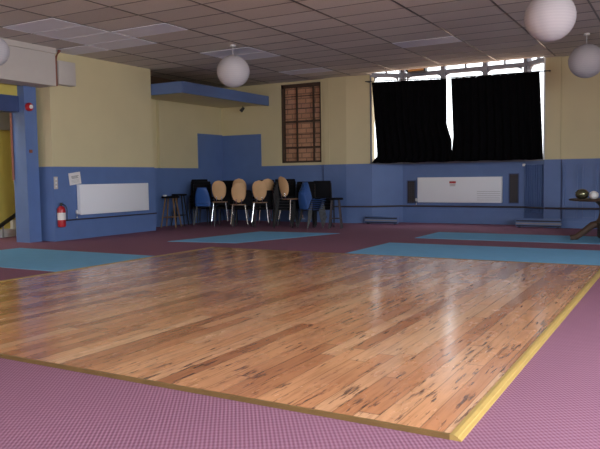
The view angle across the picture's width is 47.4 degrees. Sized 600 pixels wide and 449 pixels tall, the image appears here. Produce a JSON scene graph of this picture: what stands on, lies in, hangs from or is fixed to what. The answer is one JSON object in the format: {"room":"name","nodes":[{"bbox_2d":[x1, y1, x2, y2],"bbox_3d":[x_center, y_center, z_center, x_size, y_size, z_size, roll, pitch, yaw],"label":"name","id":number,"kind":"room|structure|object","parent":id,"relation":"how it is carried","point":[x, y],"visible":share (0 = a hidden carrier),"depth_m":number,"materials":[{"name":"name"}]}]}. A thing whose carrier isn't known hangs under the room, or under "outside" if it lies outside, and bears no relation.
{"room":"community hall","nodes":[
{"label":"community hall","id":0,"kind":"room"},
{"bbox_2d":[0,130,15,228],"bbox_3d":[-7.523,-1.440,12.822,0.200,3.680,9.000,1,5,30],"label":"wall","id":1,"kind":"structure","parent":0,"point":[7,193],"depth_m":14.73,"materials":[{"name":"yellow paint"}]},
{"bbox_2d":[0,112,9,129],"bbox_3d":[-6.234,-2.274,14.791,0.060,0.470,2.000,1,5,30],"label":"trim","id":2,"kind":"structure","parent":1,"relation":"attached to","point":[4,116],"depth_m":14.59,"materials":[{"name":"grey paint"}]},
{"bbox_2d":[0,83,16,95],"bbox_3d":[-6.508,-2.744,11.207,0.200,0.880,4.180,1,5,30],"label":"wall","id":3,"kind":"structure","parent":0,"point":[7,89],"depth_m":12.83,"materials":[{"name":"yellow paint"}]},
{"bbox_2d":[0,94,18,112],"bbox_3d":[-6.495,-2.156,11.246,0.250,0.300,4.180,1,5,30],"label":"trim","id":4,"kind":"structure","parent":3,"relation":"attached to","point":[8,103],"depth_m":12.82,"materials":[{"name":"blue paint"}]},
{"bbox_2d":[36,52,152,166],"bbox_3d":[-4.484,-1.612,14.653,0.910,3.680,2.860,1,5,30],"label":"wall","id":5,"kind":"structure","parent":0,"point":[105,119],"depth_m":14.18,"materials":[{"name":"beige paint"}]},
{"bbox_2d":[57,60,75,86],"bbox_3d":[-4.591,-2.933,13.284,0.185,0.450,0.420,1,5,30],"label":"box","id":6,"kind":"object","parent":5,"relation":"attached to","point":[66,73],"visible":0.78,"depth_m":13.22,"materials":[{"name":"white paint"}]},
{"bbox_2d":[39,167,155,241],"bbox_3d":[-4.447,-0.502,14.720,0.918,1.455,2.900,1,5,30],"label":"dado","id":7,"kind":"object","parent":5,"relation":"attached to","point":[51,198],"visible":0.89,"depth_m":13.99,"materials":[{"name":"blue paint"}]},
{"bbox_2d":[57,203,67,226],"bbox_3d":[-4.635,-0.187,13.283,0.205,0.475,0.158,1,5,30],"label":"fire extinguisher","id":8,"kind":"object","parent":7,"relation":"attached to","point":[61,212],"visible":1,"depth_m":13.23,"materials":[{"name":"red paint"}]},
{"bbox_2d":[68,172,80,184],"bbox_3d":[-4.503,-0.920,13.658,0.004,0.275,0.327,1,5,30],"label":"notice","id":9,"kind":"object","parent":7,"relation":"attached to","point":[74,178],"visible":1,"depth_m":13.65,"materials":[{"name":"white paper"}]},
{"bbox_2d":[66,213,156,220],"bbox_3d":[-3.965,-0.173,14.610,0.028,0.027,2.640,1,5,30],"label":"pipe","id":10,"kind":"object","parent":7,"relation":"attached to","point":[144,213],"visible":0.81,"depth_m":14.45,"materials":[{"name":"metal"}]},
{"bbox_2d":[76,183,148,217],"bbox_3d":[-3.972,-0.533,14.530,0.110,0.670,2.076,1,5,30],"label":"radiator","id":11,"kind":"object","parent":7,"relation":"attached to","point":[125,197],"visible":1,"depth_m":14.41,"materials":[{"name":"white metal"}]},
{"bbox_2d":[151,99,221,167],"bbox_3d":[-3.131,-1.849,17.746,0.200,3.680,3.870,1,5,30],"label":"wall","id":12,"kind":"structure","parent":0,"point":[182,122],"depth_m":17.70,"materials":[{"name":"beige paint"}]},
{"bbox_2d":[156,101,164,167],"bbox_3d":[-3.453,-2.221,16.868,0.090,1.645,0.160,1,5,30],"label":"trim","id":13,"kind":"structure","parent":12,"relation":"attached to","point":[159,104],"depth_m":16.82,"materials":[{"name":"beige paint"}]},
{"bbox_2d":[150,76,176,83],"bbox_3d":[-3.099,-3.516,17.493,0.030,0.320,3.650,1,5,30],"label":"trim","id":14,"kind":"structure","parent":12,"relation":"attached to","point":[154,80],"depth_m":16.82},
{"bbox_2d":[154,133,223,226],"bbox_3d":[-3.067,-1.192,17.657,0.028,2.380,3.650,1,5,30],"label":"dado recess","id":15,"kind":"object","parent":12,"relation":"attached to","point":[168,181],"visible":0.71,"depth_m":17.92,"materials":[{"name":"blue paint"}]},
{"bbox_2d":[221,75,374,165],"bbox_3d":[-0.265,-2.321,18.175,4.740,4.480,0.332,1,5,30],"label":"wall","id":16,"kind":"structure","parent":0,"point":[345,101],"depth_m":17.41,"materials":[{"name":"beige paint"}]},
{"bbox_2d":[222,134,371,222],"bbox_3d":[-0.172,-1.258,18.163,4.520,2.360,0.305,1,5,30],"label":"dado","id":17,"kind":"object","parent":16,"relation":"attached to","point":[241,154],"visible":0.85,"depth_m":18.02,"materials":[{"name":"blue paint"}]},
{"bbox_2d":[281,82,320,162],"bbox_3d":[0.056,-2.661,17.955,1.200,2.060,0.090,1,5,30],"label":"window","id":18,"kind":"structure","parent":16,"relation":"in","point":[283,87],"depth_m":17.98,"materials":[{"name":"brown wood"}]},
{"bbox_2d":[285,86,319,160],"bbox_3d":[0.143,-2.648,18.108,1.400,2.210,0.100,1,5,30],"label":"brick wall","id":19,"kind":"structure","parent":16,"relation":"attached to","point":[305,154],"depth_m":18.09,"materials":[{"name":"orange brick"}]},
{"bbox_2d":[370,70,402,164],"bbox_3d":[2.158,-3.000,17.086,0.875,2.980,0.180,-2,4,-12],"label":"window","id":20,"kind":"structure","parent":16,"relation":"in","point":[399,75],"depth_m":17.00,"materials":[{"name":"grey paint"}]},
{"bbox_2d":[365,77,451,162],"bbox_3d":[2.551,-2.487,16.293,2.162,2.027,0.268,2,5,35],"label":"curtain","id":21,"kind":"object","parent":20,"relation":"hanging from","point":[410,116],"visible":1,"depth_m":16.23,"materials":[{"name":"black fabric"}]},
{"bbox_2d":[0,220,599,448],"bbox_3d":[-0.500,0.689,8.067,17.600,0.145,19.800,1,5,30],"label":"floor","id":22,"kind":"structure","parent":0,"point":[427,346],"depth_m":4.79,"materials":[{"name":"brown wood"}]},
{"bbox_2d":[0,220,15,237],"bbox_3d":[-6.114,0.067,14.907,0.240,0.340,1.800,1,5,30],"label":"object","id":23,"kind":"object","parent":22,"relation":"on","point":[11,232],"visible":0.17,"depth_m":14.59,"materials":[{"name":"white paint"}]},
{"bbox_2d":[0,213,15,237],"bbox_3d":[-6.130,-0.146,14.524,0.090,0.859,1.493,1,5,30],"label":"stair rail","id":24,"kind":"object","parent":22,"relation":"on","point":[13,216],"visible":0.37,"depth_m":14.36,"materials":[{"name":"black metal"}]},
{"bbox_2d":[12,85,41,242],"bbox_3d":[-5.304,-1.159,13.218,0.380,3.000,0.280,1,5,30],"label":"column","id":25,"kind":"structure","parent":22,"relation":"on","point":[24,122],"depth_m":13.11,"materials":[{"name":"blue paint"}]},
{"bbox_2d":[9,113,14,179],"bbox_3d":[-5.538,-1.495,13.135,0.041,1.290,0.041,-4,5,-38],"label":"conduit","id":26,"kind":"object","parent":25,"relation":"attached to","point":[11,126],"visible":1,"depth_m":13.12,"materials":[{"name":"brown paint"}]},
{"bbox_2d":[25,103,32,110],"bbox_3d":[-5.135,-2.237,12.980,0.100,0.160,0.160,1,5,30],"label":"fire alarm","id":27,"kind":"object","parent":25,"relation":"attached to","point":[28,106],"visible":1,"depth_m":12.94,"materials":[{"name":"red paint"}]},
{"bbox_2d":[0,248,151,271],"bbox_3d":[-4.027,0.518,10.489,3.270,0.004,1.900,1,5,30],"label":"mat","id":28,"kind":"object","parent":22,"relation":"on","point":[18,258],"visible":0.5,"depth_m":10.33,"materials":[{"name":"blue carpet"}]},
{"bbox_2d":[160,196,181,227],"bbox_3d":[-3.159,-0.311,16.712,0.437,0.763,0.437,0,4,10],"label":"bar stool","id":29,"kind":"object","parent":22,"relation":"on","point":[164,197],"visible":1,"depth_m":16.59,"materials":[{"name":"black wood"}]},
{"bbox_2d":[171,194,188,225],"bbox_3d":[-3.037,-0.371,17.249,0.378,0.802,0.378,0,4,10],"label":"bar stool","id":30,"kind":"object","parent":22,"relation":"on","point":[181,195],"visible":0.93,"depth_m":17.13,"materials":[{"name":"black wood"}]},
{"bbox_2d":[193,190,211,224],"bbox_3d":[-2.451,-0.432,17.429,0.474,0.881,0.465,0,4,5],"label":"padded chair","id":31,"kind":"object","parent":22,"relation":"on","point":[208,190],"visible":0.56,"depth_m":17.24,"materials":[{"name":"black fabric"}]},
{"bbox_2d":[193,187,211,202],"bbox_3d":[-2.450,-0.508,17.444,0.474,0.881,0.465,0,4,5],"label":"padded chair","id":32,"kind":"object","parent":31,"relation":"on","point":[208,188],"visible":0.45,"depth_m":17.19,"materials":[{"name":"black fabric"}]},
{"bbox_2d":[193,184,213,202],"bbox_3d":[-2.450,-0.585,17.458,0.474,0.881,0.465,0,4,5],"label":"padded chair","id":33,"kind":"object","parent":32,"relation":"on","point":[201,185],"visible":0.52,"depth_m":17.20,"materials":[{"name":"black fabric"}]},
{"bbox_2d":[193,181,213,215],"bbox_3d":[-2.449,-0.661,17.473,0.474,0.881,0.465,0,4,5],"label":"padded chair","id":34,"kind":"object","parent":33,"relation":"on","point":[202,182],"visible":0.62,"depth_m":17.23,"materials":[{"name":"black fabric"}]},
{"bbox_2d":[194,202,216,224],"bbox_3d":[-2.364,-0.433,17.002,0.462,0.843,0.479,0,4,10],"label":"shell chair","id":35,"kind":"object","parent":22,"relation":"on","point":[198,205],"visible":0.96,"depth_m":16.88,"materials":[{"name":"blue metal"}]},
{"bbox_2d":[194,188,216,221],"bbox_3d":[-2.371,-0.501,16.966,0.462,0.843,0.479,0,4,10],"label":"shell chair","id":36,"kind":"object","parent":35,"relation":"on","point":[201,195],"visible":0.93,"depth_m":16.77,"materials":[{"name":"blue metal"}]},
{"bbox_2d":[214,190,236,226],"bbox_3d":[-1.849,-0.404,16.915,0.474,0.881,0.465,0,4,10],"label":"padded chair","id":37,"kind":"object","parent":22,"relation":"on","point":[228,197],"visible":0.7,"depth_m":16.69,"materials":[{"name":"black fabric"}]},
{"bbox_2d":[211,180,229,220],"bbox_3d":[-1.956,-0.584,16.715,0.426,0.993,0.505,-1,4,1],"label":"cafe chair","id":38,"kind":"object","parent":37,"relation":"on","point":[218,187],"visible":0.98,"depth_m":16.52,"materials":[{"name":"brown wood"}]},
{"bbox_2d":[233,190,252,226],"bbox_3d":[-1.377,-0.387,16.581,0.474,0.881,0.465,-1,4,-4],"label":"padded chair","id":39,"kind":"object","parent":22,"relation":"on","point":[248,200],"visible":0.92,"depth_m":16.35,"materials":[{"name":"black fabric"}]},
{"bbox_2d":[230,183,247,223],"bbox_3d":[-1.473,-0.510,16.426,0.426,0.993,0.505,-1,4,-6],"label":"cafe chair","id":40,"kind":"object","parent":39,"relation":"on","point":[238,191],"visible":0.99,"depth_m":16.23,"materials":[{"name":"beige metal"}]},
{"bbox_2d":[168,231,338,242],"bbox_3d":[-0.841,0.253,13.608,1.836,0.004,3.082,2,5,38],"label":"mat","id":41,"kind":"object","parent":22,"relation":"on","point":[261,235],"visible":1,"depth_m":13.62,"materials":[{"name":"blue carpet"}]},
{"bbox_2d":[254,190,274,227],"bbox_3d":[-0.858,-0.382,16.401,0.474,0.881,0.465,-1,4,-5],"label":"padded chair","id":42,"kind":"object","parent":22,"relation":"on","point":[268,198],"visible":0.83,"depth_m":16.17,"materials":[{"name":"black fabric"}]},
{"bbox_2d":[251,180,270,221],"bbox_3d":[-0.935,-0.557,16.272,0.426,0.993,0.505,0,4,6],"label":"cafe chair","id":43,"kind":"object","parent":42,"relation":"on","point":[259,189],"visible":0.98,"depth_m":16.08,"materials":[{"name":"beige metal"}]},
{"bbox_2d":[256,179,273,219],"bbox_3d":[-0.823,-0.609,16.422,0.426,0.993,0.505,-2,4,-16],"label":"cafe chair","id":44,"kind":"object","parent":43,"relation":"on","point":[269,183],"visible":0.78,"depth_m":16.22,"materials":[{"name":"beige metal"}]},
{"bbox_2d":[272,190,292,227],"bbox_3d":[-0.415,-0.368,16.111,0.465,0.881,0.474,-1,4,-5],"label":"padded chair","id":45,"kind":"object","parent":22,"relation":"on","point":[273,196],"visible":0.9,"depth_m":15.90,"materials":[{"name":"black fabric"}]},
{"bbox_2d":[273,187,293,224],"bbox_3d":[-0.396,-0.433,16.108,0.465,0.881,0.474,-1,4,-5],"label":"padded chair","id":46,"kind":"object","parent":45,"relation":"on","point":[280,206],"visible":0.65,"depth_m":15.89,"materials":[{"name":"black fabric"}]},
{"bbox_2d":[273,185,294,222],"bbox_3d":[-0.377,-0.498,16.105,0.465,0.881,0.474,-1,4,-5],"label":"padded chair","id":47,"kind":"object","parent":46,"relation":"on","point":[274,186],"visible":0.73,"depth_m":15.89,"materials":[{"name":"black fabric"}]},
{"bbox_2d":[274,182,294,219],"bbox_3d":[-0.358,-0.563,16.102,0.465,0.881,0.474,-1,4,-5],"label":"padded chair","id":48,"kind":"object","parent":47,"relation":"on","point":[275,183],"visible":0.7,"depth_m":15.88,"materials":[{"name":"black fabric"}]},
{"bbox_2d":[275,179,295,216],"bbox_3d":[-0.339,-0.629,16.100,0.465,0.881,0.474,-1,4,-5],"label":"padded chair","id":49,"kind":"object","parent":48,"relation":"on","point":[276,180],"visible":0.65,"depth_m":15.88,"materials":[{"name":"black fabric"}]},
{"bbox_2d":[278,176,303,219],"bbox_3d":[-0.248,-0.625,15.898,0.505,0.993,0.426,-4,5,-40],"label":"cafe chair","id":50,"kind":"object","parent":49,"relation":"on","point":[283,184],"visible":0.98,"depth_m":15.73,"materials":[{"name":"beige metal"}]},
{"bbox_2d":[277,190,297,225],"bbox_3d":[-0.310,-0.421,16.845,0.474,0.881,0.465,0,4,5],"label":"padded chair","id":51,"kind":"object","parent":22,"relation":"on","point":[291,192],"visible":0.21,"depth_m":16.59,"materials":[{"name":"black fabric"}]},
{"bbox_2d":[296,190,316,226],"bbox_3d":[0.155,-0.397,16.409,0.474,0.881,0.465,0,4,5],"label":"padded chair","id":52,"kind":"object","parent":22,"relation":"on","point":[312,191],"visible":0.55,"depth_m":16.19,"materials":[{"name":"black fabric"}]},
{"bbox_2d":[297,192,322,228],"bbox_3d":[0.217,-0.331,15.749,0.479,0.843,0.462,-3,5,-30],"label":"shell chair","id":53,"kind":"object","parent":22,"relation":"on","point":[302,200],"visible":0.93,"depth_m":15.62,"materials":[{"name":"blue plastic"}]},
{"bbox_2d":[299,190,323,226],"bbox_3d":[0.234,-0.377,15.756,0.479,0.843,0.462,-3,5,-30],"label":"shell chair","id":54,"kind":"object","parent":53,"relation":"on","point":[299,190],"visible":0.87,"depth_m":15.60,"materials":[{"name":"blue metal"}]},
{"bbox_2d":[299,188,324,223],"bbox_3d":[0.251,-0.423,15.763,0.479,0.843,0.462,-3,5,-30],"label":"shell chair","id":55,"kind":"object","parent":54,"relation":"on","point":[300,188],"visible":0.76,"depth_m":15.59,"materials":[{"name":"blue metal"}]},
{"bbox_2d":[300,186,325,222],"bbox_3d":[0.267,-0.468,15.770,0.479,0.843,0.462,-3,5,-30],"label":"shell chair","id":56,"kind":"object","parent":55,"relation":"on","point":[301,186],"visible":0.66,"depth_m":15.59,"materials":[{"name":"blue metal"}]},
{"bbox_2d":[301,184,325,220],"bbox_3d":[0.284,-0.514,15.777,0.479,0.843,0.462,-3,5,-30],"label":"shell chair","id":57,"kind":"object","parent":56,"relation":"on","point":[302,184],"visible":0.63,"depth_m":15.59,"materials":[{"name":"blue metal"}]},
{"bbox_2d":[302,182,326,218],"bbox_3d":[0.300,-0.560,15.784,0.479,0.843,0.462,-3,5,-30],"label":"shell chair","id":58,"kind":"object","parent":57,"relation":"on","point":[314,199],"visible":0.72,"depth_m":15.61,"materials":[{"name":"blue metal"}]},
{"bbox_2d":[312,207,333,227],"bbox_3d":[0.547,-0.386,16.174,0.474,0.881,0.465,-1,4,-5],"label":"padded chair","id":59,"kind":"object","parent":22,"relation":"on","point":[326,208],"visible":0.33,"depth_m":15.97,"materials":[{"name":"metal"}]},
{"bbox_2d":[314,204,334,224],"bbox_3d":[0.548,-0.454,16.149,0.474,0.881,0.465,-1,4,-5],"label":"padded chair","id":60,"kind":"object","parent":59,"relation":"on","point":[325,205],"visible":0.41,"depth_m":15.95,"materials":[{"name":"black fabric"}]},
{"bbox_2d":[314,195,334,221],"bbox_3d":[0.549,-0.522,16.124,0.474,0.881,0.465,-1,4,-5],"label":"padded chair","id":61,"kind":"object","parent":60,"relation":"on","point":[326,202],"visible":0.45,"depth_m":15.95,"materials":[{"name":"black fabric"}]},
{"bbox_2d":[314,181,334,218],"bbox_3d":[0.550,-0.591,16.099,0.474,0.881,0.465,-1,4,-5],"label":"padded chair","id":62,"kind":"object","parent":61,"relation":"on","point":[323,188],"visible":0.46,"depth_m":16.26,"materials":[{"name":"black fabric"}]},
{"bbox_2d":[328,198,342,228],"bbox_3d":[0.813,-0.259,15.608,0.358,0.702,0.358,0,4,10],"label":"stool","id":63,"kind":"object","parent":22,"relation":"on","point":[331,199],"visible":0.99,"depth_m":15.50,"materials":[{"name":"black wood"}]},
{"bbox_2d":[365,216,398,223],"bbox_3d":[2.005,-0.110,16.803,0.860,0.200,0.090,1,5,30],"label":"heater","id":64,"kind":"object","parent":22,"relation":"on","point":[368,219],"visible":1,"depth_m":16.75,"materials":[{"name":"blue paint"}]},
{"bbox_2d":[348,243,599,265],"bbox_3d":[3.629,0.455,9.861,5.800,0.004,1.980,1,5,30],"label":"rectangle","id":65,"kind":"object","parent":22,"relation":"on","point":[518,254],"visible":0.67,"depth_m":10.33,"materials":[{"name":"blue carpet"}]},
{"bbox_2d":[416,232,599,243],"bbox_3d":[5.013,0.271,12.191,5.700,0.004,1.450,1,5,30],"label":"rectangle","id":66,"kind":"object","parent":22,"relation":"on","point":[439,235],"visible":1,"depth_m":12.73,"materials":[{"name":"blue carpet"}]},
{"bbox_2d":[569,198,599,239],"bbox_3d":[5.300,-0.084,11.970,1.110,0.735,1.110,1,5,30],"label":"pedestal table","id":67,"kind":"object","parent":66,"relation":"on","point":[594,224],"visible":0.93,"depth_m":12.00,"materials":[{"name":"wood"}]},
{"bbox_2d":[575,189,588,198],"bbox_3d":[4.982,-0.542,12.058,0.230,0.175,0.230,1,5,30],"label":"round pot","id":68,"kind":"object","parent":67,"relation":"on","point":[581,193],"visible":1,"depth_m":11.98,"materials":[{"name":"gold metal"}]},
{"bbox_2d":[589,191,598,198],"bbox_3d":[5.121,-0.515,11.900,0.160,0.140,0.160,1,5,30],"label":"ball","id":69,"kind":"object","parent":67,"relation":"on","point":[593,194],"visible":0.98,"depth_m":11.85,"materials":[{"name":"paint"}]},
{"bbox_2d":[516,218,561,227],"bbox_3d":[5.231,-0.026,14.973,0.960,0.200,0.090,1,5,30],"label":"heater","id":70,"kind":"object","parent":22,"relation":"on","point":[520,222],"visible":1,"depth_m":14.94,"materials":[{"name":"blue paint"}]},
{"bbox_3d":[-1.419,-0.430,17.200,0.474,0.881,0.465,-1,4,2],"label":"padded chair","id":71,"kind":"object","parent":22,"relation":"on","visible":0},
{"bbox_2d":[232,178,249,217],"bbox_3d":[-1.489,-0.657,17.089,0.426,0.993,0.505,-1,4,2],"label":"cafe chair","id":72,"kind":"object","parent":71,"relation":"on","point":[238,180],"visible":0.23,"depth_m":16.84,"materials":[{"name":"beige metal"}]},
{"bbox_3d":[-2.610,-0.452,17.737,0.474,0.881,0.465,-1,4,0],"label":"padded chair","id":73,"kind":"object","parent":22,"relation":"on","visible":0},
{"bbox_3d":[-2.612,-0.588,17.688,0.474,0.881,0.465,-1,4,0],"label":"padded chair","id":74,"kind":"object","parent":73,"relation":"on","visible":0},
{"bbox_3d":[-2.613,-0.657,17.663,0.474,0.881,0.465,-1,4,0],"label":"padded chair","id":75,"kind":"object","parent":74,"relation":"on","visible":0},
{"bbox_2d":[189,179,208,213],"bbox_3d":[-2.614,-0.725,17.638,0.474,0.881,0.465,-1,4,0],"label":"padded chair","id":76,"kind":"object","parent":75,"relation":"on","point":[192,180],"visible":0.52,"depth_m":17.79,"materials":[{"name":"black fabric"}]},
{"bbox_2d":[0,0,599,87],"bbox_3d":[-0.663,-3.022,7.407,17.400,0.056,19.000,1,5,30],"label":"ceiling","id":77,"kind":"structure","parent":0,"point":[344,37],"depth_m":11.80,"materials":[{"name":"tile"}]},
{"bbox_2d":[0,38,9,65],"bbox_3d":[-4.952,-2.874,11.003,0.505,0.636,0.505,1,5,30],"label":"paper lantern","id":78,"kind":"object","parent":77,"relation":"hanging from","point":[4,48],"visible":1,"depth_m":10.94,"materials":[{"name":"paper"}]},
{"bbox_2d":[0,38,55,87],"bbox_3d":[-6.360,-2.780,10.411,0.540,0.700,6.150,1,5,30],"label":"beam","id":79,"kind":"structure","parent":77,"relation":"attached to","point":[28,64],"depth_m":12.47,"materials":[{"name":"white paint"}]},
{"bbox_2d":[3,18,79,33],"bbox_3d":[-4.163,-3.198,11.001,1.170,0.012,0.570,1,5,30],"label":"recessed light","id":80,"kind":"object","parent":77,"relation":"in","point":[49,24],"visible":1,"depth_m":10.98,"materials":[{"name":"plastic"}]},
{"bbox_2d":[55,50,60,85],"bbox_3d":[-4.669,-2.997,13.033,0.233,0.696,0.070,-2,4,-18],"label":"vertical pipe","id":81,"kind":"object","parent":77,"relation":"attached to","point":[58,51],"visible":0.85,"depth_m":13.02,"materials":[{"name":"metal"}]},
{"bbox_2d":[33,25,108,39],"bbox_3d":[-3.867,-3.238,11.521,1.170,0.012,0.570,1,5,30],"label":"recessed light","id":82,"kind":"object","parent":77,"relation":"in","point":[76,31],"visible":1,"depth_m":11.50,"materials":[{"name":"plastic"}]},
{"bbox_2d":[56,45,106,54],"bbox_3d":[-4.318,-3.347,13.154,1.170,0.012,0.570,1,5,30],"label":"recessed light","id":83,"kind":"object","parent":77,"relation":"in","point":[84,49],"visible":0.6,"depth_m":13.09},
{"bbox_2d":[62,32,133,44],"bbox_3d":[-3.571,-3.279,12.042,1.170,0.012,0.570,1,5,30],"label":"recessed light","id":84,"kind":"object","parent":77,"relation":"in","point":[107,36],"visible":1,"depth_m":12.02,"materials":[{"name":"plastic"}]},
{"bbox_2d":[88,38,156,49],"bbox_3d":[-3.274,-3.320,12.562,1.170,0.012,0.570,1,5,30],"label":"recessed light","id":85,"kind":"object","parent":77,"relation":"in","point":[132,42],"visible":1,"depth_m":12.54,"materials":[{"name":"plastic"}]},
{"bbox_2d":[111,23,187,37],"bbox_3d":[-2.527,-3.252,11.450,1.170,0.012,0.570,1,5,30],"label":"recessed light","id":86,"kind":"object","parent":77,"relation":"in","point":[161,28],"visible":1,"depth_m":11.42,"materials":[{"name":"plastic"}]},
{"bbox_2d":[201,47,264,56],"bbox_3d":[-1.342,-3.416,13.530,1.170,0.012,0.570,1,5,30],"label":"recessed light","id":87,"kind":"object","parent":77,"relation":"in","point":[244,50],"visible":1,"depth_m":13.51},
{"bbox_2d":[217,44,249,87],"bbox_3d":[-1.258,-2.980,12.848,0.615,0.788,0.615,1,5,30],"label":"paper lantern","id":88,"kind":"object","parent":77,"relation":"hanging from","point":[232,70],"visible":1,"depth_m":12.64,"materials":[{"name":"paper"}]},
{"bbox_2d":[218,51,279,59],"bbox_3d":[-1.046,-3.456,14.050,1.170,0.012,0.570,1,5,30],"label":"recessed light","id":89,"kind":"object","parent":77,"relation":"in","point":[265,54],"visible":0.76,"depth_m":13.94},
{"bbox_2d":[280,67,332,74],"bbox_3d":[0.139,-3.620,16.131,1.170,0.012,0.570,1,5,30],"label":"recessed light","id":90,"kind":"object","parent":77,"relation":"in","point":[312,70],"visible":1,"depth_m":16.11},
{"bbox_2d":[392,36,461,47],"bbox_3d":[2.381,-3.416,12.794,1.170,0.012,0.570,1,5,30],"label":"recessed light","id":91,"kind":"object","parent":77,"relation":"in","point":[450,39],"visible":1,"depth_m":12.77,"materials":[{"name":"plastic"}]},
{"bbox_2d":[524,0,576,41],"bbox_3d":[3.111,-2.708,8.489,0.615,0.840,0.615,1,5,30],"label":"paper lantern","id":92,"kind":"object","parent":77,"relation":"hanging from","point":[544,20],"visible":1,"depth_m":8.29,"materials":[{"name":"paper"}]},
{"bbox_2d":[568,33,599,77],"bbox_3d":[5.136,-3.028,12.236,0.615,0.785,0.615,1,5,30],"label":"paper lantern","id":93,"kind":"object","parent":77,"relation":"hanging from","point":[584,60],"visible":1,"depth_m":12.04,"materials":[{"name":"paper"}]},
{"bbox_2d":[372,164,402,221],"bbox_3d":[2.183,-0.782,17.272,0.815,1.470,0.200,-2,4,-12],"label":"bay","id":94,"kind":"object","parent":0,"point":[387,179],"visible":0.79,"depth_m":17.17,"materials":[{"name":"blue paint"}]},
{"bbox_2d":[403,161,524,224],"bbox_3d":[3.942,-0.760,16.601,2.980,1.470,0.220,1,5,30],"label":"wall","id":95,"kind":"structure","parent":0,"point":[456,215],"depth_m":16.46,"materials":[{"name":"blue paint"}]},
{"bbox_2d":[407,180,415,203],"bbox_3d":[2.794,-0.816,17.128,0.230,0.580,0.032,1,5,30],"label":"wall grille","id":96,"kind":"object","parent":95,"relation":"attached to","point":[411,184],"visible":1,"depth_m":17.12,"materials":[{"name":"black metal"}]},
{"bbox_2d":[335,205,543,208],"bbox_3d":[3.161,-0.427,16.521,5.375,0.040,0.717,1,5,30],"label":"pipe","id":97,"kind":"object","parent":95,"relation":"attached to","point":[384,205],"visible":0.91,"depth_m":16.70,"materials":[{"name":"metal"}]},
{"bbox_2d":[415,177,502,204],"bbox_3d":[3.800,-0.807,16.486,2.136,0.675,0.112,1,5,30],"label":"radiator","id":98,"kind":"object","parent":95,"relation":"attached to","point":[429,189],"visible":1,"depth_m":16.39,"materials":[{"name":"white metal"}]},
{"bbox_2d":[403,59,525,163],"bbox_3d":[3.901,-2.978,16.427,3.040,2.980,0.180,1,5,30],"label":"window","id":99,"kind":"structure","parent":95,"relation":"on","point":[485,69],"depth_m":16.28,"materials":[{"name":"grey paint"}]},
{"bbox_2d":[406,68,427,72],"bbox_3d":[2.869,-3.840,16.768,0.510,0.190,0.190,1,5,30],"label":"box","id":100,"kind":"object","parent":99,"relation":"attached to","point":[420,69],"visible":0.47,"depth_m":16.70,"materials":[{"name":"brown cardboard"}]},
{"bbox_2d":[509,173,518,203],"bbox_3d":[4.975,-0.839,15.884,0.230,0.700,0.032,1,5,30],"label":"wall grille","id":101,"kind":"object","parent":95,"relation":"attached to","point":[513,177],"visible":1,"depth_m":15.87,"materials":[{"name":"black metal"}]},
{"bbox_2d":[524,161,543,218],"bbox_3d":[5.376,-0.698,15.439,0.240,1.470,0.771,-2,4,-16],"label":"bay","id":102,"kind":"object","parent":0,"point":[534,170],"visible":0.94,"depth_m":15.39,"materials":[{"name":"blue paint"}]},
{"bbox_2d":[545,56,599,159],"bbox_3d":[8.508,-2.094,13.215,7.140,4.480,0.300,1,5,30],"label":"wall","id":103,"kind":"structure","parent":0,"point":[572,102],"depth_m":14.62,"materials":[{"name":"beige paint"}]},
{"bbox_2d":[451,70,550,160],"bbox_3d":[4.433,-2.397,15.263,2.220,1.936,0.152,1,5,30],"label":"curtain","id":104,"kind":"object","parent":103,"relation":"hanging from","point":[496,117],"visible":1,"depth_m":15.25,"materials":[{"name":"black fabric"}]},
{"bbox_2d":[524,57,543,160],"bbox_3d":[5.335,-2.917,15.280,0.180,2.980,0.831,-2,4,-16],"label":"window","id":105,"kind":"structure","parent":103,"relation":"in","point":[530,63],"depth_m":15.39,"materials":[{"name":"grey paint"}]},
{"bbox_2d":[543,57,545,159],"bbox_3d":[5.331,-2.897,14.852,0.035,2.960,0.110,1,5,30],"label":"trim","id":106,"kind":"structure","parent":103,"relation":"attached to","point":[544,57],"depth_m":14.84,"materials":[{"name":"white paint"}]},
{"bbox_2d":[560,159,561,218],"bbox_3d":[5.652,-0.666,14.784,0.020,1.490,0.055,1,5,30],"label":"trim","id":107,"kind":"structure","parent":103,"relation":"attached to","point":[561,159],"depth_m":14.76,"materials":[{"name":"blue paint"}]},
{"bbox_2d":[543,158,599,228],"bbox_3d":[8.382,-0.596,13.249,6.975,1.490,0.070,1,5,30],"label":"dado","id":108,"kind":"object","parent":103,"relation":"attached to","point":[577,174],"visible":0.9,"depth_m":14.71,"materials":[{"name":"blue paint"}]},
{"bbox_2d":[544,207,598,209],"bbox_3d":[8.306,-0.278,13.236,6.830,0.040,0.042,1,5,30],"label":"pipe","id":109,"kind":"object","parent":108,"relation":"attached to","point":[544,207],"visible":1,"depth_m":14.61,"materials":[{"name":"metal"}]},
{"bbox_3d":[-1.918,-0.544,17.777,0.474,0.881,0.465,0,4,10],"label":"padded chair","id":110,"kind":"object","parent":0,"visible":0},
{"bbox_3d":[-1.922,-0.623,17.752,0.474,0.881,0.465,0,4,10],"label":"padded chair","id":111,"kind":"object","parent":110,"relation":"on","visible":0},
{"bbox_2d":[215,180,233,214],"bbox_3d":[-1.927,-0.701,17.727,0.474,0.881,0.465,0,4,10],"label":"padded chair","id":112,"kind":"object","parent":111,"relation":"on","point":[228,183],"visible":0.17,"depth_m":17.88,"materials":[{"name":"black fabric"}]},
{"bbox_3d":[-4.581,-1.732,16.372,1.400,3.680,0.100,1,5,30],"label":"wall","id":113,"kind":"structure","parent":0,"visible":0},
{"bbox_2d":[151,81,268,107],"bbox_3d":[-2.408,-3.204,17.124,1.570,0.250,3.610,1,5,30],"label":"canopy","id":114,"kind":"object","parent":113,"relation":"attached to","point":[179,91],"visible":0.83,"depth_m":16.52,"materials":[{"name":"blue paint"}]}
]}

